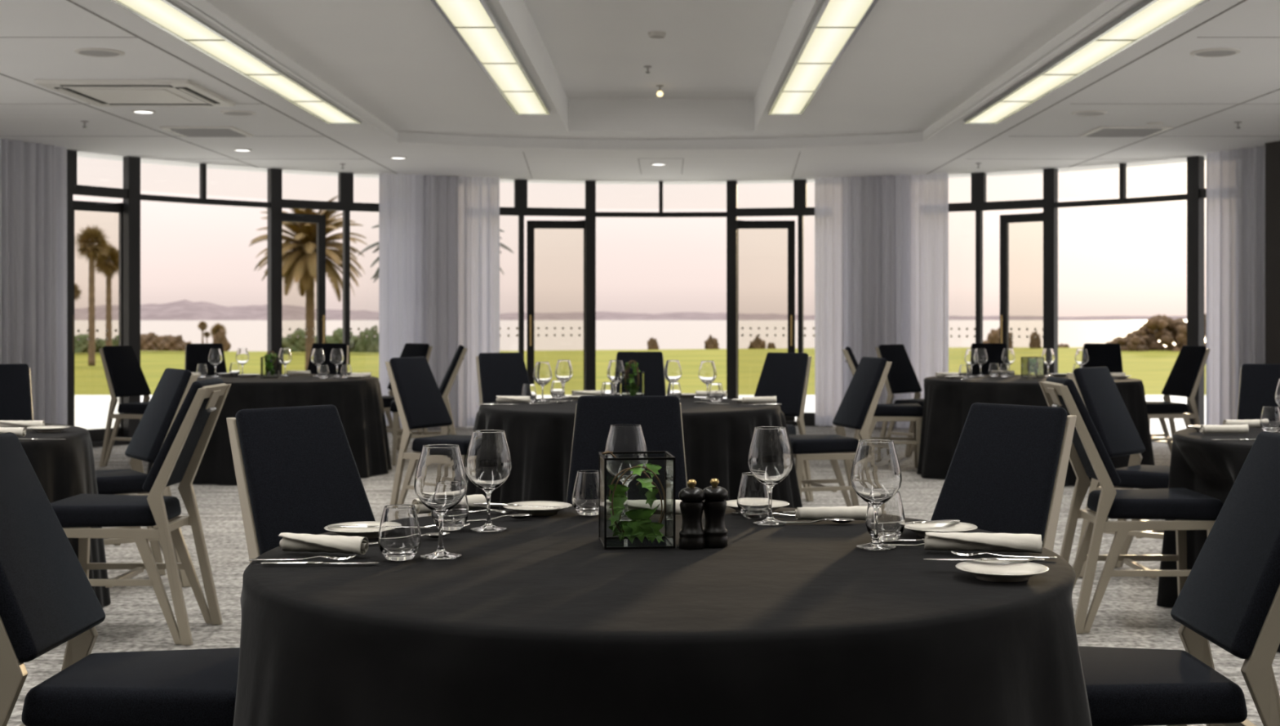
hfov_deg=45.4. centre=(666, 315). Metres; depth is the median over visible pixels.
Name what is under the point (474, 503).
table knife
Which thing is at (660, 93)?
light
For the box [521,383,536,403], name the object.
water tumbler
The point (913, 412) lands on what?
banquet chair
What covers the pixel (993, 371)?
water tumbler
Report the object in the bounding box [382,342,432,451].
banquet chair
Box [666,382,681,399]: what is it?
water tumbler
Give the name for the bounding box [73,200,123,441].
door
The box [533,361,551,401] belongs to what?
wine glass
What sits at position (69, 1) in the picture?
trim
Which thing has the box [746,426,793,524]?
wine glass
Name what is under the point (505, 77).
diffuser
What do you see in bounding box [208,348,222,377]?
wine glass
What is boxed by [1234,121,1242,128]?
sprinkler
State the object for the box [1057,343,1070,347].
bush
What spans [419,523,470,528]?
fork
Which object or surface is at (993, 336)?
bush
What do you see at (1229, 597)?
banquet chair
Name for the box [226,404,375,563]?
banquet chair
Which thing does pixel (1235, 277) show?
curtain
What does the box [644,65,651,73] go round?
sprinkler
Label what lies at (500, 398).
rolled napkin
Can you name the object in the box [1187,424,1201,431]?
plate
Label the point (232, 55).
diffuser
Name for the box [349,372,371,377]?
rolled napkin
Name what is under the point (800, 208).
window
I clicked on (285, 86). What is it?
diffuser
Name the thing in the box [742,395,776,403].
rolled napkin
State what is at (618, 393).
plate
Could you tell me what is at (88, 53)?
grille
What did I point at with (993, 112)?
diffuser
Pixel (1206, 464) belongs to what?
tablecloth
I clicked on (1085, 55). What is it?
diffuser
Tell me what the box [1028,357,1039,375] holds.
ivy
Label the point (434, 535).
bowl
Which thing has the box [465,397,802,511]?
tablecloth
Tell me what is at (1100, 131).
ceiling vent
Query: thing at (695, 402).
spoon
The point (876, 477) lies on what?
wine glass
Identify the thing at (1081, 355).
wine glass
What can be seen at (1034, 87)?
diffuser
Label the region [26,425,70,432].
plate
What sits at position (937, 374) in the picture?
rolled napkin
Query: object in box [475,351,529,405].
banquet chair
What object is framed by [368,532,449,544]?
spoon
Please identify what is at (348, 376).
plate
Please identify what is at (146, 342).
shrub
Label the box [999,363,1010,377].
water tumbler
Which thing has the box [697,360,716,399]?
wine glass
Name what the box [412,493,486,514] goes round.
rolled napkin
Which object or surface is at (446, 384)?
banquet chair
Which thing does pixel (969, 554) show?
fork
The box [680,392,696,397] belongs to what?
plate
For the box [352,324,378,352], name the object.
shrub
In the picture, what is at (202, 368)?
water tumbler
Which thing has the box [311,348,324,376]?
wine glass
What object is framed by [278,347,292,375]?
wine glass
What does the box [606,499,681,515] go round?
rolled napkin
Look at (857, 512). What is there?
rolled napkin
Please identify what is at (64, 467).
tablecloth
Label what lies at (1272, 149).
wall
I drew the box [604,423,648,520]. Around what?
wine glass
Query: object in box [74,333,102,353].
shrub
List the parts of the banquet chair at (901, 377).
post, backrest, seat, post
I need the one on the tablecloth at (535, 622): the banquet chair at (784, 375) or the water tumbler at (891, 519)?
the water tumbler at (891, 519)
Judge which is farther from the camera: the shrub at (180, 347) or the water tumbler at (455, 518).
the shrub at (180, 347)
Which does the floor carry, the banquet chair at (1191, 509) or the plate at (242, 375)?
the banquet chair at (1191, 509)
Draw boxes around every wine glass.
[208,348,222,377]
[235,347,248,375]
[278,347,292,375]
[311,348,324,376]
[330,348,343,377]
[413,444,467,559]
[464,429,511,531]
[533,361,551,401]
[555,360,573,397]
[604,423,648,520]
[606,360,624,395]
[663,360,681,382]
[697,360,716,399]
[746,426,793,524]
[850,439,902,550]
[964,348,977,377]
[975,348,987,376]
[1001,347,1014,376]
[1041,348,1054,376]
[1074,348,1088,365]
[1275,378,1279,432]
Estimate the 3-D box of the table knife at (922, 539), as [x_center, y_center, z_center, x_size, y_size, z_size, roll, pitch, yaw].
[0.558,0.484,3.313,0.230,0.006,0.019,0,0,2]
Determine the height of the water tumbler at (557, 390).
0.107 m
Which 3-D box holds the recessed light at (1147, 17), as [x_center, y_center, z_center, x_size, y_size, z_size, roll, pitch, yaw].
[2.460,-1.524,6.600,0.264,0.032,10.830,0,0,0]
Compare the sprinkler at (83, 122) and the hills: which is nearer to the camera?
the sprinkler at (83, 122)
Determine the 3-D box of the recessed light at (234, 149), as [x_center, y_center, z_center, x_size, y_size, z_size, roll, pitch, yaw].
[-3.929,-1.534,14.150,0.170,0.012,0.170,0,0,0]
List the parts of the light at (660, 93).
bulb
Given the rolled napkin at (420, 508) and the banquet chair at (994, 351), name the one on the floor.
the banquet chair at (994, 351)
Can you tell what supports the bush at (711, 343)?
on the lawn
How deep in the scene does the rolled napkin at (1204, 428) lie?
6.28 m
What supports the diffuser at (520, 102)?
attached to the recessed light at (474, 22)
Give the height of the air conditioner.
0.040 m
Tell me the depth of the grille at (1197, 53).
8.93 m
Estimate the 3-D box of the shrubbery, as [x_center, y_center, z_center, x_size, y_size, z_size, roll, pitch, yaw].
[70.409,2.599,205.052,28.678,6.053,19.613,0,0,0]
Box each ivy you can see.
[264,351,276,376]
[601,450,666,543]
[623,360,640,395]
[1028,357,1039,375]
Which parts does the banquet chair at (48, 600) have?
post, backrest, post, seat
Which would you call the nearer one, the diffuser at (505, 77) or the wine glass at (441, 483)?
the wine glass at (441, 483)
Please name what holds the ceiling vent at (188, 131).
in the ceiling
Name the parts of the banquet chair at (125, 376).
post, backrest, seat rail, seat, post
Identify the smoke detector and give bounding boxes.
[648,31,666,38]
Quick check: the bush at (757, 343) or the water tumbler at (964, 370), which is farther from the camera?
the bush at (757, 343)
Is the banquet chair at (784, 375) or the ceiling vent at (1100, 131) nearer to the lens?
the banquet chair at (784, 375)
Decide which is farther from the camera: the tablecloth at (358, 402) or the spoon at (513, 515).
the tablecloth at (358, 402)
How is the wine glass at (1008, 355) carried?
on the tablecloth at (948, 402)
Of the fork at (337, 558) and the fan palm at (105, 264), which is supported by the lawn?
the fan palm at (105, 264)
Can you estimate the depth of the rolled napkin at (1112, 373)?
12.07 m
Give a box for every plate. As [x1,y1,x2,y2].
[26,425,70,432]
[216,373,231,375]
[237,373,259,377]
[324,520,380,538]
[344,375,366,378]
[502,500,572,515]
[567,395,595,399]
[616,392,641,395]
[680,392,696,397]
[726,499,789,511]
[731,398,743,403]
[904,520,977,537]
[945,375,966,378]
[955,560,1048,582]
[1048,373,1066,376]
[1111,375,1131,378]
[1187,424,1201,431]
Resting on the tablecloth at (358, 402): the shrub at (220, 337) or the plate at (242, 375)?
the plate at (242, 375)
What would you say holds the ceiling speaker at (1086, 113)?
attached to the ceiling
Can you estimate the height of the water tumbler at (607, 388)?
0.107 m
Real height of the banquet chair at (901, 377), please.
0.992 m
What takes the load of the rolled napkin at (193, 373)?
on the tablecloth at (358, 402)
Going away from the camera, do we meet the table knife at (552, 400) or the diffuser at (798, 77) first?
the table knife at (552, 400)
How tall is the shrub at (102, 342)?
2.343 m
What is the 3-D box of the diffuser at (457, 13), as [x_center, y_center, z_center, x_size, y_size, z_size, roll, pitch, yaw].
[-1.050,-1.592,7.804,0.216,0.012,1.179,0,0,0]
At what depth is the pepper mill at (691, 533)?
3.21 m
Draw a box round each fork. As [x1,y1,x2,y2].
[248,555,355,560]
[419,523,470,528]
[468,509,513,513]
[766,512,795,515]
[951,551,1057,558]
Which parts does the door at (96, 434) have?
closer arm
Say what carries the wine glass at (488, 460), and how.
on the tablecloth at (535, 622)
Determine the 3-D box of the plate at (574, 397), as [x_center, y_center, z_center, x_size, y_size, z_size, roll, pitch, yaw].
[-0.499,0.478,8.950,0.172,0.021,0.172,0,0,0]
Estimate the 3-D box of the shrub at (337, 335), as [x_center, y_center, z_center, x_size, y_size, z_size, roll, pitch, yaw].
[-43.495,3.179,203.983,6.307,3.273,4.012,0,0,0]
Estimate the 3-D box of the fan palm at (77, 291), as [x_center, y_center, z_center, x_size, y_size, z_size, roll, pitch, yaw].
[-58.370,0.640,150.010,2.201,8.201,2.222,0,0,0]
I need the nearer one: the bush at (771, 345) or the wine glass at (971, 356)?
the wine glass at (971, 356)
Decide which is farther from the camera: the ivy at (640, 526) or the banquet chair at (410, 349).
the banquet chair at (410, 349)
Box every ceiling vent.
[160,126,253,137]
[1079,126,1173,137]
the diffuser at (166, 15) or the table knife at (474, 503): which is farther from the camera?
the diffuser at (166, 15)
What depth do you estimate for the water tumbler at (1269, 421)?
6.42 m
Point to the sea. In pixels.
(251, 335)
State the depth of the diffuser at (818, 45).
8.94 m
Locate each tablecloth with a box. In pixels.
[17,422,111,608]
[146,373,391,484]
[232,505,1092,725]
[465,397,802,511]
[916,374,1155,485]
[1156,427,1279,651]
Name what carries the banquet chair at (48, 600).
on the floor
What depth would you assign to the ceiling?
11.07 m
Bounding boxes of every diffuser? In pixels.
[118,0,223,39]
[189,40,278,74]
[248,75,321,101]
[295,102,355,122]
[436,0,494,26]
[457,28,515,62]
[484,64,533,91]
[503,92,546,113]
[771,92,812,113]
[782,64,830,91]
[797,28,853,62]
[816,0,872,26]
[968,102,1028,122]
[1002,75,1074,101]
[1044,40,1132,74]
[1097,0,1201,39]
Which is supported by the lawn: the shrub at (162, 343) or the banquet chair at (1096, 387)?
the shrub at (162, 343)
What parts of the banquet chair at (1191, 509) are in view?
rail, handle plate, post, backrest, post, seat rail, cross rail, seat, seat rail, leg, leg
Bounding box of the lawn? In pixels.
[74,346,1205,395]
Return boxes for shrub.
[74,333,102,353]
[97,335,118,353]
[140,332,155,351]
[151,334,185,351]
[174,341,191,351]
[212,328,231,351]
[282,328,316,351]
[325,327,359,351]
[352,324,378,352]
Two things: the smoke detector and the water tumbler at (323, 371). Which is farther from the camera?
the water tumbler at (323, 371)
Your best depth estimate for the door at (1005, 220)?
16.45 m
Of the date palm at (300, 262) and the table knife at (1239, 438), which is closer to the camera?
the table knife at (1239, 438)
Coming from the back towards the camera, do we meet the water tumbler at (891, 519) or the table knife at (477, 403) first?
the table knife at (477, 403)
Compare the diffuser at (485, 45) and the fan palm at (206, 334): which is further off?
the fan palm at (206, 334)
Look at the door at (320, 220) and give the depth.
16.46 m
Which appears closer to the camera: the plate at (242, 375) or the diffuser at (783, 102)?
the diffuser at (783, 102)
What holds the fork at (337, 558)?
on the tablecloth at (535, 622)
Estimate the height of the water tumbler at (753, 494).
0.107 m
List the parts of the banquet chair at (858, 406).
leg, seat, seat rail, post, backrest, post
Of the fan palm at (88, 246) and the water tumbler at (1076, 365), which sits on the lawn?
the fan palm at (88, 246)
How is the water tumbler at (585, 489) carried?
on the tablecloth at (535, 622)
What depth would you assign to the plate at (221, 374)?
12.45 m
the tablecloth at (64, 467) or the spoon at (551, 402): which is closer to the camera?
the tablecloth at (64, 467)
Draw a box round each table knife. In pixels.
[18,438,59,439]
[260,560,378,564]
[326,524,431,528]
[472,502,559,506]
[477,403,498,404]
[549,400,577,401]
[732,511,795,513]
[760,403,781,404]
[871,537,924,540]
[905,519,960,524]
[923,557,1044,560]
[1221,438,1255,439]
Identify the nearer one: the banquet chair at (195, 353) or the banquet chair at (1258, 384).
the banquet chair at (1258, 384)
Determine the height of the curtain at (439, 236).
2.757 m
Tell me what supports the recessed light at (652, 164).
in the ceiling
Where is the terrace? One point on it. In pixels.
(91, 411)
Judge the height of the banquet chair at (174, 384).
0.992 m
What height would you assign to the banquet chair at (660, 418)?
0.992 m
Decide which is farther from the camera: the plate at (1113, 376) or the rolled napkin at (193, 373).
the rolled napkin at (193, 373)
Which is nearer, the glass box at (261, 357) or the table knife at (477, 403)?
the table knife at (477, 403)
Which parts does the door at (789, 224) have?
closer arm, handle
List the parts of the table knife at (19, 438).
handle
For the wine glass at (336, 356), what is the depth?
12.26 m
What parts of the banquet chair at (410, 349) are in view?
seat rail, seat, post, backrest, post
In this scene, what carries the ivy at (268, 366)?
in the glass box at (261, 357)
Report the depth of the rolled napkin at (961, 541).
3.13 m
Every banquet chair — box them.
[0,363,33,420]
[0,431,239,725]
[50,377,231,644]
[95,368,198,586]
[98,345,151,466]
[184,342,226,375]
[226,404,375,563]
[306,342,348,374]
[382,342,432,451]
[385,356,471,515]
[390,344,467,465]
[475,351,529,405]
[566,395,687,505]
[613,351,666,395]
[754,351,813,501]
[788,356,892,506]
[842,346,923,467]
[875,343,924,456]
[930,402,1076,551]
[969,342,1009,374]
[1038,376,1223,633]
[1066,366,1169,577]
[1078,431,1279,725]
[1082,342,1123,372]
[1146,345,1210,453]
[1236,363,1279,419]
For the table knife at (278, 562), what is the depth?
3.00 m
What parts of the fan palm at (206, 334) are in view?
crown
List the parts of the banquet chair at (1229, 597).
seat, post, backrest, cross rail, post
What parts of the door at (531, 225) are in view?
handle, closer arm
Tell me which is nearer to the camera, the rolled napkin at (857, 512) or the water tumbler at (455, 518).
the water tumbler at (455, 518)
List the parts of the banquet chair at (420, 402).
post, backrest, seat rail, post, seat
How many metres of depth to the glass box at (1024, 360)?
12.10 m
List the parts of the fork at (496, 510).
handle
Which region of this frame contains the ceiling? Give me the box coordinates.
[0,0,1279,184]
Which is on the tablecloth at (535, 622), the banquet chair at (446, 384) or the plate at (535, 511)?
the plate at (535, 511)
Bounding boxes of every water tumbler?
[196,363,207,377]
[229,362,239,376]
[318,364,328,377]
[340,364,351,377]
[377,503,421,560]
[431,493,468,530]
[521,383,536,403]
[550,380,564,398]
[572,469,598,515]
[600,382,615,395]
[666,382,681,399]
[708,382,723,401]
[737,471,772,518]
[865,490,905,541]
[958,364,969,377]
[988,363,999,376]
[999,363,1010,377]
[1072,363,1082,372]
[1259,405,1279,431]
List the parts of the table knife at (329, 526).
handle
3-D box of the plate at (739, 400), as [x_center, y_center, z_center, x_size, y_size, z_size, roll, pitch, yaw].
[0.448,0.478,8.600,0.172,0.021,0.172,0,0,0]
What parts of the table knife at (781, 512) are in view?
handle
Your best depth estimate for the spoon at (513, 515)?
3.66 m
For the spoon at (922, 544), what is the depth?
3.23 m
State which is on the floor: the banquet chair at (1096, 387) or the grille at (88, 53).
the banquet chair at (1096, 387)
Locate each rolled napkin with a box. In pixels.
[0,420,44,428]
[0,426,26,436]
[191,372,200,377]
[278,532,368,555]
[286,370,310,374]
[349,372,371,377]
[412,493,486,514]
[496,395,530,402]
[571,390,600,395]
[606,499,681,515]
[695,390,727,396]
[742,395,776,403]
[795,505,867,519]
[923,532,1042,553]
[935,372,959,377]
[1110,372,1125,375]
[1200,423,1248,433]
[1222,418,1261,427]
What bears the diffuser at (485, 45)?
attached to the recessed light at (474, 22)
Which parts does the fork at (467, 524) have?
handle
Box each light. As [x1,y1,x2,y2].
[110,0,361,124]
[131,109,155,114]
[232,148,252,151]
[389,156,407,159]
[431,0,550,115]
[649,163,666,165]
[656,84,663,97]
[768,0,878,115]
[963,0,1208,124]
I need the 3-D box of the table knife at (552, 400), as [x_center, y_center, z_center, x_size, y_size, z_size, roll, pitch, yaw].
[-0.562,0.484,8.750,0.230,0.006,0.019,0,0,-20]
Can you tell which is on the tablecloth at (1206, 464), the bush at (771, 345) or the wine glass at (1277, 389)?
the wine glass at (1277, 389)
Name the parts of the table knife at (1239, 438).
handle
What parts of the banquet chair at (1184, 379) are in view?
seat, post, seat rail, cross rail, backrest, post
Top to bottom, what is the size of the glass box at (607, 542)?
0.191 m
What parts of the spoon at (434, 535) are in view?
handle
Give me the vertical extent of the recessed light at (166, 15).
0.032 m
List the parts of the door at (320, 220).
closer arm, handle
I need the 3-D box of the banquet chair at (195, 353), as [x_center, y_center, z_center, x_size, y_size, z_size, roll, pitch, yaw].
[-4.071,0.744,13.595,0.428,0.992,0.643,0,0,-25]
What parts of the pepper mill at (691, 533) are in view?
knob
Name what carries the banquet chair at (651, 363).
on the floor
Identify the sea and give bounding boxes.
[74,320,1186,351]
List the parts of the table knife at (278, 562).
handle, blade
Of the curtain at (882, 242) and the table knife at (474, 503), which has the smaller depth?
the table knife at (474, 503)
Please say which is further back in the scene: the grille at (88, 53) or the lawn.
the lawn
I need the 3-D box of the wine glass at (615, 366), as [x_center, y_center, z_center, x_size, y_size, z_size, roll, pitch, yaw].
[-0.305,0.376,9.100,0.108,0.226,0.108,0,0,0]
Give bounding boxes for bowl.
[425,532,449,537]
[508,513,532,518]
[829,518,854,523]
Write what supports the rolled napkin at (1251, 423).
on the tablecloth at (1206, 464)
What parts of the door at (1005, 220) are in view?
handle, glass, closer arm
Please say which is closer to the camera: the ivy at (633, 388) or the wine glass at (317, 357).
the ivy at (633, 388)
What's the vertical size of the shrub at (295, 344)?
3.211 m
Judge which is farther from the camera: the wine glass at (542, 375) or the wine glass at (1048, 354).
the wine glass at (1048, 354)
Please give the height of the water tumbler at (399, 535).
0.107 m
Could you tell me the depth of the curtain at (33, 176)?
13.62 m
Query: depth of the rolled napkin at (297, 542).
3.12 m
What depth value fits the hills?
4302.29 m
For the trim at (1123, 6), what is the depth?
10.94 m
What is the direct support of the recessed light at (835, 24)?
in the ceiling
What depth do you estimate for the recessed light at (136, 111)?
11.46 m
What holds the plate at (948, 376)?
on the tablecloth at (948, 402)
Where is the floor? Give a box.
[6,425,1279,725]
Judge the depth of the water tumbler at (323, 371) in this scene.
11.97 m
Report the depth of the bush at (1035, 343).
214.67 m
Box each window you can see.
[66,150,378,447]
[499,179,832,426]
[948,155,1206,442]
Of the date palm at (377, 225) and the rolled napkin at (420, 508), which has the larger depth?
the date palm at (377, 225)
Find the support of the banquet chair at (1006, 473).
on the floor
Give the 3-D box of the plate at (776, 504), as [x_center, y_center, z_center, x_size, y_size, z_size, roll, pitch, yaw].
[0.221,0.478,3.828,0.172,0.021,0.172,0,0,0]
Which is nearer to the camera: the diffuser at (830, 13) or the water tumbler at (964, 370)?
the diffuser at (830, 13)
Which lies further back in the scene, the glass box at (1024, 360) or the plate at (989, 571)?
the glass box at (1024, 360)
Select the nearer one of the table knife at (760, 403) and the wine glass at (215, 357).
the table knife at (760, 403)
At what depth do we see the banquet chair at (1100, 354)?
13.80 m
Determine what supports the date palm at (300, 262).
on the lawn
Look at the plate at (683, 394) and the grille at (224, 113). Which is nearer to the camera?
the plate at (683, 394)
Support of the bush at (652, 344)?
on the lawn
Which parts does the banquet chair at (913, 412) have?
post, backrest, post, seat rail, seat, leg, leg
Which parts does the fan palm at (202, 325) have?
crown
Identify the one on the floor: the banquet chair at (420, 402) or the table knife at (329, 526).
the banquet chair at (420, 402)
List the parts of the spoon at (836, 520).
handle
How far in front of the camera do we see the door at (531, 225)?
17.45 m
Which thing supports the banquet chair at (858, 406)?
on the floor
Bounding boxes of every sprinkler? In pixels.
[80,120,88,128]
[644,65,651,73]
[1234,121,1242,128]
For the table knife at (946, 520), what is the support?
on the plate at (920, 530)
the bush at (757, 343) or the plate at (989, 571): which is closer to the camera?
the plate at (989, 571)
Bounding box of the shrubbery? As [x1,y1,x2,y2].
[1106,313,1205,351]
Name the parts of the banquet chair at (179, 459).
leg, seat rail, seat, cross rail, post, seat rail, backrest, post, handle plate, rail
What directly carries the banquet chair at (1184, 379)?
on the floor
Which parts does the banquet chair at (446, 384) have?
seat, leg, backrest, post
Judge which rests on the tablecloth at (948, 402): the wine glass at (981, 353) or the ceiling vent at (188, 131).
the wine glass at (981, 353)
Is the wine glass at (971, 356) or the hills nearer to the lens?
the wine glass at (971, 356)
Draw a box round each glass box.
[260,356,279,377]
[598,450,675,549]
[619,371,644,395]
[1021,356,1044,377]
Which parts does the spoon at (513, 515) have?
handle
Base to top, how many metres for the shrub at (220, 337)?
3.221 m
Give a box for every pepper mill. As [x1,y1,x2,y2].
[678,479,705,548]
[702,478,728,547]
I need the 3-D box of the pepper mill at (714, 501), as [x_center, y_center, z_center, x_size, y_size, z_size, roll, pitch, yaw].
[0.101,0.417,3.252,0.057,0.144,0.057,0,0,0]
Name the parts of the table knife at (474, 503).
handle, blade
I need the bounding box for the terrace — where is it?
[74,395,1205,437]
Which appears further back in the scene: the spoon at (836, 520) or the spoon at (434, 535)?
the spoon at (836, 520)
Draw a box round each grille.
[79,50,119,56]
[84,88,192,102]
[223,111,252,115]
[1075,111,1103,115]
[1195,50,1235,56]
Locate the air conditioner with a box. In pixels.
[34,79,235,106]
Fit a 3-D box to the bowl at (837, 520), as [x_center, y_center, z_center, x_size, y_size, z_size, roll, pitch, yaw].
[0.411,0.482,3.591,0.060,0.010,0.037,0,0,4]
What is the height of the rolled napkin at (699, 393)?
0.039 m
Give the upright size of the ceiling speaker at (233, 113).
0.012 m
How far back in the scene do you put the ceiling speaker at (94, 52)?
8.90 m
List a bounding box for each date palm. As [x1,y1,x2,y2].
[248,195,367,370]
[357,224,514,282]
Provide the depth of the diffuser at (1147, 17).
7.81 m
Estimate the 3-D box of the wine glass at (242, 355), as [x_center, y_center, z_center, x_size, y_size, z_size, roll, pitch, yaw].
[-3.485,0.376,12.550,0.108,0.226,0.108,0,0,0]
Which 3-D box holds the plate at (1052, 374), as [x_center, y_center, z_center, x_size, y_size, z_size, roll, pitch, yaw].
[3.184,0.478,12.400,0.172,0.021,0.172,0,0,0]
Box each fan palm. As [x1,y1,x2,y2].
[74,225,112,365]
[74,283,81,302]
[94,242,118,346]
[197,321,208,343]
[204,330,209,342]
[208,322,226,337]
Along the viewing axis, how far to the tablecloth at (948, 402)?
11.53 m
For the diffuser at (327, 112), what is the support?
attached to the recessed light at (166, 15)
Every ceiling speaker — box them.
[74,48,124,57]
[220,110,256,115]
[1071,110,1106,115]
[1190,48,1240,57]
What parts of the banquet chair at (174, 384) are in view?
seat, post, seat rail, backrest, post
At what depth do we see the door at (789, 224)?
17.46 m
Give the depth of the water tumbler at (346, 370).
12.07 m
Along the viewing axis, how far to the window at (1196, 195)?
15.94 m
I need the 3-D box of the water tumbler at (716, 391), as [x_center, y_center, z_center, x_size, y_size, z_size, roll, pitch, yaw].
[0.279,0.435,8.700,0.086,0.107,0.086,0,0,0]
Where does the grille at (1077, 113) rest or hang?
attached to the ceiling speaker at (1086, 113)
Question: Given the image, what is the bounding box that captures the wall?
[1265,141,1279,364]
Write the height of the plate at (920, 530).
0.021 m
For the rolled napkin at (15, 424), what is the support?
on the tablecloth at (64, 467)
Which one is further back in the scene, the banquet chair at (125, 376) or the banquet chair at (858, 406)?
the banquet chair at (125, 376)
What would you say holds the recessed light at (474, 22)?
in the ceiling
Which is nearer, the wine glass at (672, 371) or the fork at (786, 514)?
the fork at (786, 514)
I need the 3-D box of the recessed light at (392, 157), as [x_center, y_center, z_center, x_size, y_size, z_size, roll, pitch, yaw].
[-2.610,-1.534,14.848,0.170,0.012,0.170,0,0,0]
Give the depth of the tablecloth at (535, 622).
2.55 m
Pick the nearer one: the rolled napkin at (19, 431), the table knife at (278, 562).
the table knife at (278, 562)
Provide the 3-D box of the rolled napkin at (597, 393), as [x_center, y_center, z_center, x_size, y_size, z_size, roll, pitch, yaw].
[-0.480,0.465,9.203,0.193,0.039,0.047,0,0,-15]
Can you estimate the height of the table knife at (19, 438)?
0.006 m
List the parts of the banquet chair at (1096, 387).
post, backrest, seat rail, cross rail, post, seat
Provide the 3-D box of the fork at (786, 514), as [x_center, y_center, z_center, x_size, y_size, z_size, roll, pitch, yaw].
[0.298,0.483,3.723,0.210,0.010,0.025,0,0,-5]
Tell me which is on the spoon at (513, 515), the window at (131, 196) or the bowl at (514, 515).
the bowl at (514, 515)
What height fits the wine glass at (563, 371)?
0.226 m
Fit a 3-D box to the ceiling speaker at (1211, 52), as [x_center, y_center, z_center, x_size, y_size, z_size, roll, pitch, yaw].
[3.200,-1.534,8.925,0.280,0.012,0.280,0,0,0]
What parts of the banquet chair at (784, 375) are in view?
backrest, seat, post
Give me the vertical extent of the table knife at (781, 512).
0.006 m
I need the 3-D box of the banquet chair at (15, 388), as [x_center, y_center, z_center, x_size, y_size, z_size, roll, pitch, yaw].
[-3.377,0.744,7.647,0.428,0.992,0.643,0,0,-20]
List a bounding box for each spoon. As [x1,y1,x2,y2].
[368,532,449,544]
[466,513,532,521]
[528,401,564,404]
[694,401,728,404]
[781,518,854,523]
[887,542,924,546]
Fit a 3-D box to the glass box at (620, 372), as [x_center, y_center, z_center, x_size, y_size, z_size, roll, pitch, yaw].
[-0.202,0.406,8.853,0.134,0.165,0.134,0,0,-6]
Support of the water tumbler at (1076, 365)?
on the tablecloth at (948, 402)
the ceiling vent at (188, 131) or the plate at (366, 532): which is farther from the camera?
the ceiling vent at (188, 131)
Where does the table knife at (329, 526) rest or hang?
on the plate at (366, 532)
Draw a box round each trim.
[0,0,1279,178]
[169,0,1139,151]
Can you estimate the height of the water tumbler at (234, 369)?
0.107 m
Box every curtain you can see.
[0,137,66,424]
[378,173,499,428]
[814,173,948,427]
[1205,146,1265,424]
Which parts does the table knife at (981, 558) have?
blade, handle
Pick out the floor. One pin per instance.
(1128, 615)
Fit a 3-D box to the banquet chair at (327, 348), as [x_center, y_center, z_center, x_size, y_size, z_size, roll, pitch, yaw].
[-3.097,0.744,13.700,0.428,0.992,0.643,0,0,3]
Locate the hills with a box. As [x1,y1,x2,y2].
[74,299,1186,319]
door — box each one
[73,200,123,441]
[282,212,325,342]
[526,219,585,390]
[737,219,795,420]
[1000,212,1043,347]
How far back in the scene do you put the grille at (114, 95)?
10.45 m
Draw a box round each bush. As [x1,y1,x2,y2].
[647,337,658,349]
[704,334,719,349]
[747,334,765,348]
[766,342,776,348]
[982,327,1013,348]
[1028,330,1041,348]
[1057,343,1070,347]
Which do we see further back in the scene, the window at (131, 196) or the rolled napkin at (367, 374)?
the window at (131, 196)
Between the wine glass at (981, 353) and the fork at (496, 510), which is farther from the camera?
the wine glass at (981, 353)
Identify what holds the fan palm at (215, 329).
on the lawn
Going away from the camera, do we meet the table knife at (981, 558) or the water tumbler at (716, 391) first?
the table knife at (981, 558)
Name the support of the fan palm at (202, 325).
on the lawn
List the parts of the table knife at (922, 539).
blade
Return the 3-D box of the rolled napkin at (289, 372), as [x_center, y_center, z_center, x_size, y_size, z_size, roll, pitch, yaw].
[-3.024,0.465,12.553,0.193,0.039,0.047,0,0,-5]
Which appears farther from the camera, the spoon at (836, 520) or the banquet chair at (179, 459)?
the banquet chair at (179, 459)

